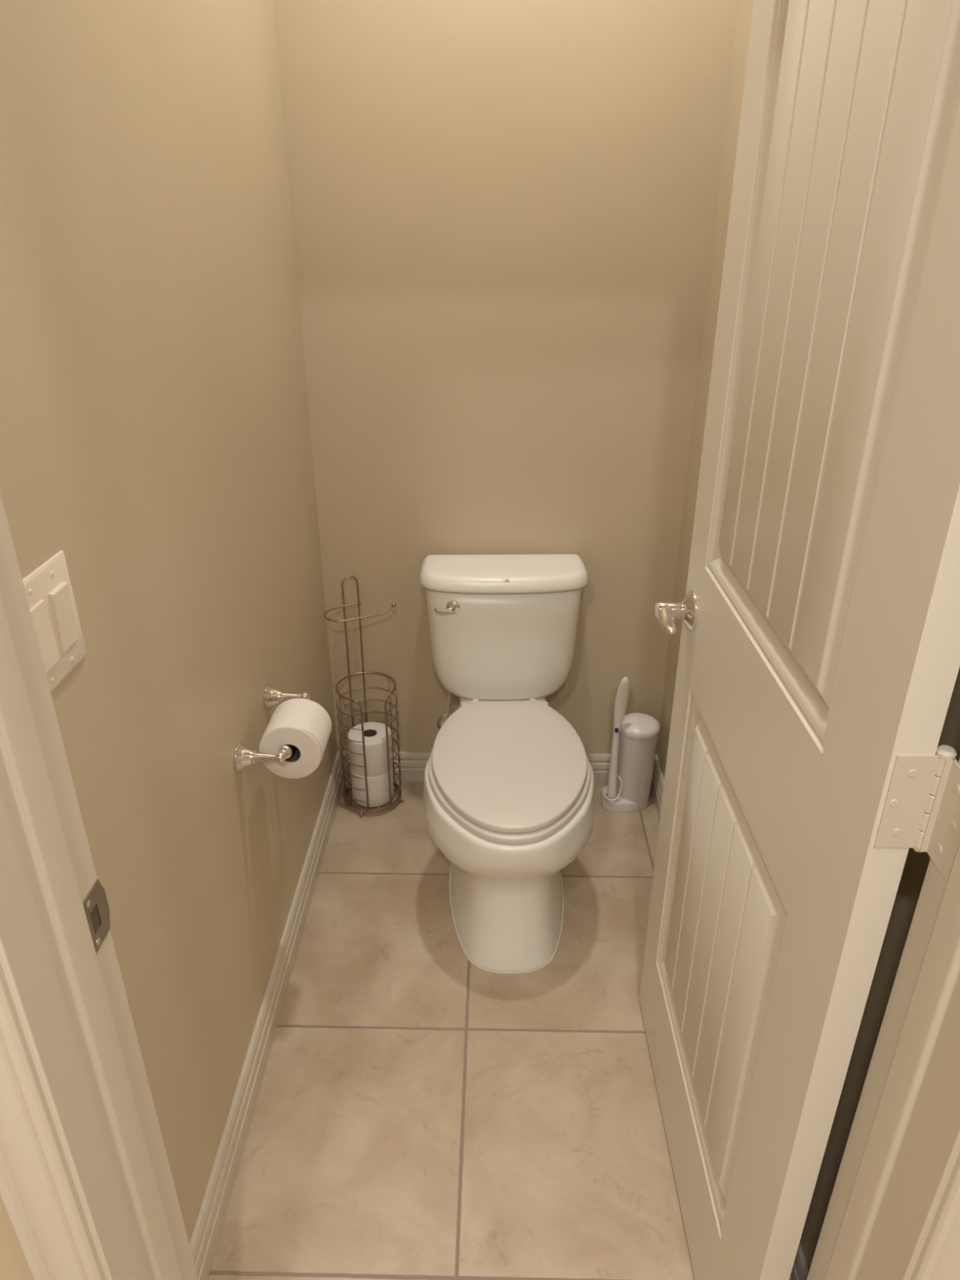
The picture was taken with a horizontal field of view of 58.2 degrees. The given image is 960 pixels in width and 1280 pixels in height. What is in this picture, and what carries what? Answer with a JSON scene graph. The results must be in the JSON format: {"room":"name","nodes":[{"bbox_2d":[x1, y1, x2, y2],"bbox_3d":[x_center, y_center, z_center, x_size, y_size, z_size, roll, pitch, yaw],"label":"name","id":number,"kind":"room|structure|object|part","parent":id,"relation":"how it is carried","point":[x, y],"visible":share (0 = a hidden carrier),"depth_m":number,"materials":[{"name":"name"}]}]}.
{"room":"toilet room","nodes":[
{"label":"toilet room","id":0,"kind":"room"},
{"bbox_2d":[0,1196,33,1279],"bbox_3d":[0.059,-0.118,0.511,3.200,2.740,0.125,1,26,1],"label":"wall","id":1,"kind":"structure","parent":0,"point":[13,1264],"depth_m":0.79,"materials":[{"name":"paint"}]},
{"bbox_2d":[0,963,106,1279],"bbox_3d":[-0.373,0.219,0.607,0.058,2.050,0.017,1,26,1],"label":"trim","id":2,"kind":"structure","parent":1,"relation":"attached to","point":[38,1194],"depth_m":0.71,"materials":[{"name":"beige paint"}]},
{"bbox_2d":[82,879,110,953],"bbox_3d":[-0.335,0.241,0.755,0.003,0.057,0.038,1,26,1],"label":"strike plate","id":3,"kind":"object","parent":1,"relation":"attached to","point":[95,904],"visible":1,"depth_m":0.76,"materials":[{"name":"silver metal"}]},
{"bbox_2d":[0,492,198,1279],"bbox_3d":[-0.343,0.189,0.673,0.024,2.045,0.136,1,26,1],"label":"trim","id":4,"kind":"structure","parent":1,"relation":"attached to","point":[70,1000],"depth_m":0.70,"materials":[{"name":"beige paint"}]},
{"bbox_2d":[639,0,959,1279],"bbox_3d":[0.331,0.015,1.030,0.095,2.025,0.757,0,26,-1],"label":"door","id":5,"kind":"structure","parent":1,"relation":"in","point":[819,661],"depth_m":0.89,"materials":[{"name":"beige paint"}]},
{"bbox_3d":[0.290,-0.031,1.331,0.025,0.022,0.080,0,26,0],"label":"lever","id":6,"kind":"part","parent":5,"relation":"part of","materials":[{"name":"silver metal"}]},
{"bbox_3d":[0.326,-0.047,1.363,0.019,0.066,0.066,0,26,0],"label":"handle","id":7,"kind":"part","parent":5,"relation":"part of","materials":[{"name":"silver metal"}]},
{"bbox_2d":[806,758,959,1279],"bbox_3d":[0.385,0.196,0.660,0.024,2.045,0.136,1,26,1],"label":"trim","id":8,"kind":"structure","parent":1,"relation":"attached to","point":[902,1149],"depth_m":0.76,"materials":[{"name":"beige paint"}]},
{"bbox_2d":[910,1151,959,1279],"bbox_3d":[0.412,0.226,0.593,0.058,2.050,0.017,1,26,1],"label":"trim","id":9,"kind":"structure","parent":1,"relation":"attached to","point":[939,1259],"depth_m":0.73,"materials":[{"name":"beige paint"}]},
{"bbox_2d":[0,0,337,1242],"bbox_3d":[-0.476,-0.508,1.304,0.100,2.740,1.621,1,26,1],"label":"wall","id":10,"kind":"structure","parent":0,"point":[155,435],"depth_m":1.21,"materials":[{"name":"paint"}]},
{"bbox_2d":[22,550,86,692],"bbox_3d":[-0.432,-0.013,0.871,0.011,0.123,0.117,1,26,1],"label":"light switch","id":11,"kind":"object","parent":10,"relation":"attached to","point":[48,589],"visible":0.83,"depth_m":0.88,"materials":[{"name":"beige plastic"}]},
{"bbox_2d":[189,751,344,1279],"bbox_3d":[-0.420,0.697,1.848,0.014,0.098,1.505,1,26,1],"label":"baseboard","id":12,"kind":"structure","parent":10,"relation":"attached to","point":[205,1237],"depth_m":1.64,"materials":[{"name":"beige paint"}]},
{"bbox_2d":[233,684,310,771],"bbox_3d":[-0.380,0.160,1.618,0.092,0.051,0.265,1,26,1],"label":"toilet paper holder","id":13,"kind":"object","parent":10,"relation":"attached to","point":[243,757],"visible":0.84,"depth_m":1.52,"materials":[{"name":"silver metal"}]},
{"bbox_3d":[-0.382,0.207,1.523,0.092,0.051,0.053,1,26,1],"label":"post","id":14,"kind":"part","parent":13,"relation":"part of","materials":[{"name":"silver metal"}]},
{"bbox_3d":[-0.378,0.113,1.713,0.092,0.051,0.053,1,26,1],"label":"post","id":15,"kind":"part","parent":13,"relation":"part of","materials":[{"name":"silver metal"}]},
{"bbox_2d":[258,697,331,778],"bbox_3d":[-0.341,0.182,1.600,0.114,0.113,0.104,1,26,1],"label":"toilet paper roll","id":16,"kind":"object","parent":13,"relation":"hanging from","point":[304,724],"visible":0.98,"depth_m":1.56,"materials":[{"name":"white paper"}]},
{"bbox_2d":[208,781,694,1279],"bbox_3d":[0.047,1.378,0.628,3.400,0.050,4.476,1,26,1],"label":"floor","id":17,"kind":"structure","parent":0,"point":[422,1112],"depth_m":1.63,"materials":[{"name":"beige tile"}]},
{"bbox_2d":[324,575,403,817],"bbox_3d":[-0.304,0.158,2.311,0.164,0.657,0.163,-23,34,-38],"label":"toilet paper stand","id":18,"kind":"object","parent":17,"relation":"on","point":[348,788],"visible":0.88,"depth_m":2.34,"materials":[{"name":"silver metal"}]},
{"bbox_3d":[-0.337,0.122,2.365,0.046,0.641,0.005,-13,29,-24],"label":"handle","id":19,"kind":"part","parent":18,"relation":"part of","materials":[{"name":"brown metal"}]},
{"bbox_3d":[-0.318,-0.081,2.217,0.172,0.019,0.094,-12,29,-23],"label":"roll arm","id":20,"kind":"part","parent":18,"relation":"part of","materials":[{"name":"brown metal"}]},
{"bbox_3d":[-0.303,0.279,2.369,0.161,0.353,0.161,1,26,1],"label":"frame","id":21,"kind":"part","parent":18,"relation":"part of","materials":[{"name":"brown metal"}]},
{"bbox_2d":[350,765,394,807],"bbox_3d":[-0.303,0.394,2.425,0.118,0.103,0.118,1,26,1],"label":"toilet paper roll","id":22,"kind":"object","parent":18,"relation":"on","point":[378,785],"visible":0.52,"depth_m":2.38,"materials":[{"name":"white paper"}]},
{"bbox_2d":[347,721,393,776],"bbox_3d":[-0.301,0.300,2.381,0.119,0.103,0.119,1,26,1],"label":"toilet paper roll","id":23,"kind":"object","parent":22,"relation":"on","point":[375,735],"visible":0.84,"depth_m":2.34,"materials":[{"name":"white paper"}]},
{"bbox_2d":[419,554,595,973],"bbox_3d":[0.064,0.259,2.034,0.416,0.723,0.734,0,26,-1],"label":"toilet","id":24,"kind":"object","parent":17,"relation":"on","point":[509,798],"visible":1,"depth_m":1.96,"materials":[{"name":"white ceramic"}]},
{"bbox_3d":[-0.085,-0.074,2.074,0.052,0.020,0.017,0,26,-1],"label":"lever arm","id":25,"kind":"part","parent":24,"relation":"part of","materials":[{"name":"silver metal"}]},
{"bbox_3d":[-0.065,-0.079,2.082,0.033,0.033,0.012,3,26,5],"label":"flush lever","id":26,"kind":"part","parent":24,"relation":"part of","materials":[{"name":"silver metal"}]},
{"bbox_3d":[0.059,-0.014,2.209,0.390,0.312,0.172,0,26,-1],"label":"tank","id":27,"kind":"part","parent":24,"relation":"part of","materials":[{"name":"white ceramic"}]},
{"bbox_3d":[0.059,-0.168,2.127,0.416,0.037,0.190,0,26,-1],"label":"tank lid","id":28,"kind":"part","parent":24,"relation":"part of","materials":[{"name":"white ceramic"}]},
{"bbox_3d":[0.066,0.287,1.931,0.362,0.017,0.509,0,26,-1],"label":"seat","id":29,"kind":"part","parent":24,"relation":"part of","materials":[{"name":"white plastic"}]},
{"bbox_3d":[0.066,0.266,1.928,0.348,0.018,0.499,0,26,-1],"label":"seat lid","id":30,"kind":"part","parent":24,"relation":"part of","materials":[{"name":"white plastic"}]},
{"bbox_3d":[0.064,0.421,2.100,0.388,0.370,0.710,0,26,-1],"label":"bowl","id":31,"kind":"part","parent":24,"relation":"part of","materials":[{"name":"white ceramic"}]},
{"bbox_2d":[600,712,659,812],"bbox_3d":[0.416,0.335,2.392,0.145,0.267,0.116,1,26,1],"label":"caddy","id":32,"kind":"object","parent":17,"relation":"on","point":[638,732],"visible":0.91,"depth_m":2.35,"materials":[{"name":"grey plastic"}]},
{"bbox_2d":[606,676,629,799],"bbox_3d":[0.372,0.268,2.318,0.037,0.382,0.023,1,26,1],"label":"wand","id":33,"kind":"object","parent":32,"relation":"in","point":[623,691],"visible":1,"depth_m":2.29,"materials":[{"name":"white plastic"}]},
{"bbox_3d":[0.433,0.227,2.341,0.111,0.028,0.111,1,26,1],"label":"lid","id":34,"kind":"part","parent":32,"relation":"part of","materials":[{"name":"white plastic"}]},
{"bbox_2d":[273,0,738,754],"bbox_3d":[0.050,-0.839,1.978,0.923,2.740,0.100,1,26,1],"label":"wall","id":35,"kind":"structure","parent":0,"point":[503,211],"depth_m":1.95,"materials":[{"name":"paint"}]},
{"bbox_2d":[436,691,452,729],"bbox_3d":[-0.091,0.187,2.387,0.063,0.211,0.074,1,26,1],"label":"water supply valve","id":36,"kind":"object","parent":35,"relation":"attached to","point":[442,718],"visible":0.21,"depth_m":2.39,"materials":[{"name":"silver metal"}]},
{"bbox_2d":[342,751,610,784],"bbox_3d":[0.048,0.372,2.509,0.894,0.098,0.014,1,26,1],"label":"baseboard","id":37,"kind":"structure","parent":35,"relation":"attached to","point":[412,765],"depth_m":2.50,"materials":[{"name":"beige paint"}]},
{"bbox_2d":[657,0,959,1271],"bbox_3d":[0.547,-0.499,1.286,0.100,2.740,1.621,1,26,1],"label":"wall","id":38,"kind":"structure","parent":0,"point":[916,864],"depth_m":1.62,"materials":[{"name":"paint"}]},
{"bbox_2d":[650,754,808,1279],"bbox_3d":[0.488,0.705,1.832,0.014,0.098,1.505,1,26,1],"label":"baseboard","id":39,"kind":"structure","parent":38,"relation":"attached to","point":[800,1271],"depth_m":2.36,"materials":[{"name":"beige paint"}]}
]}

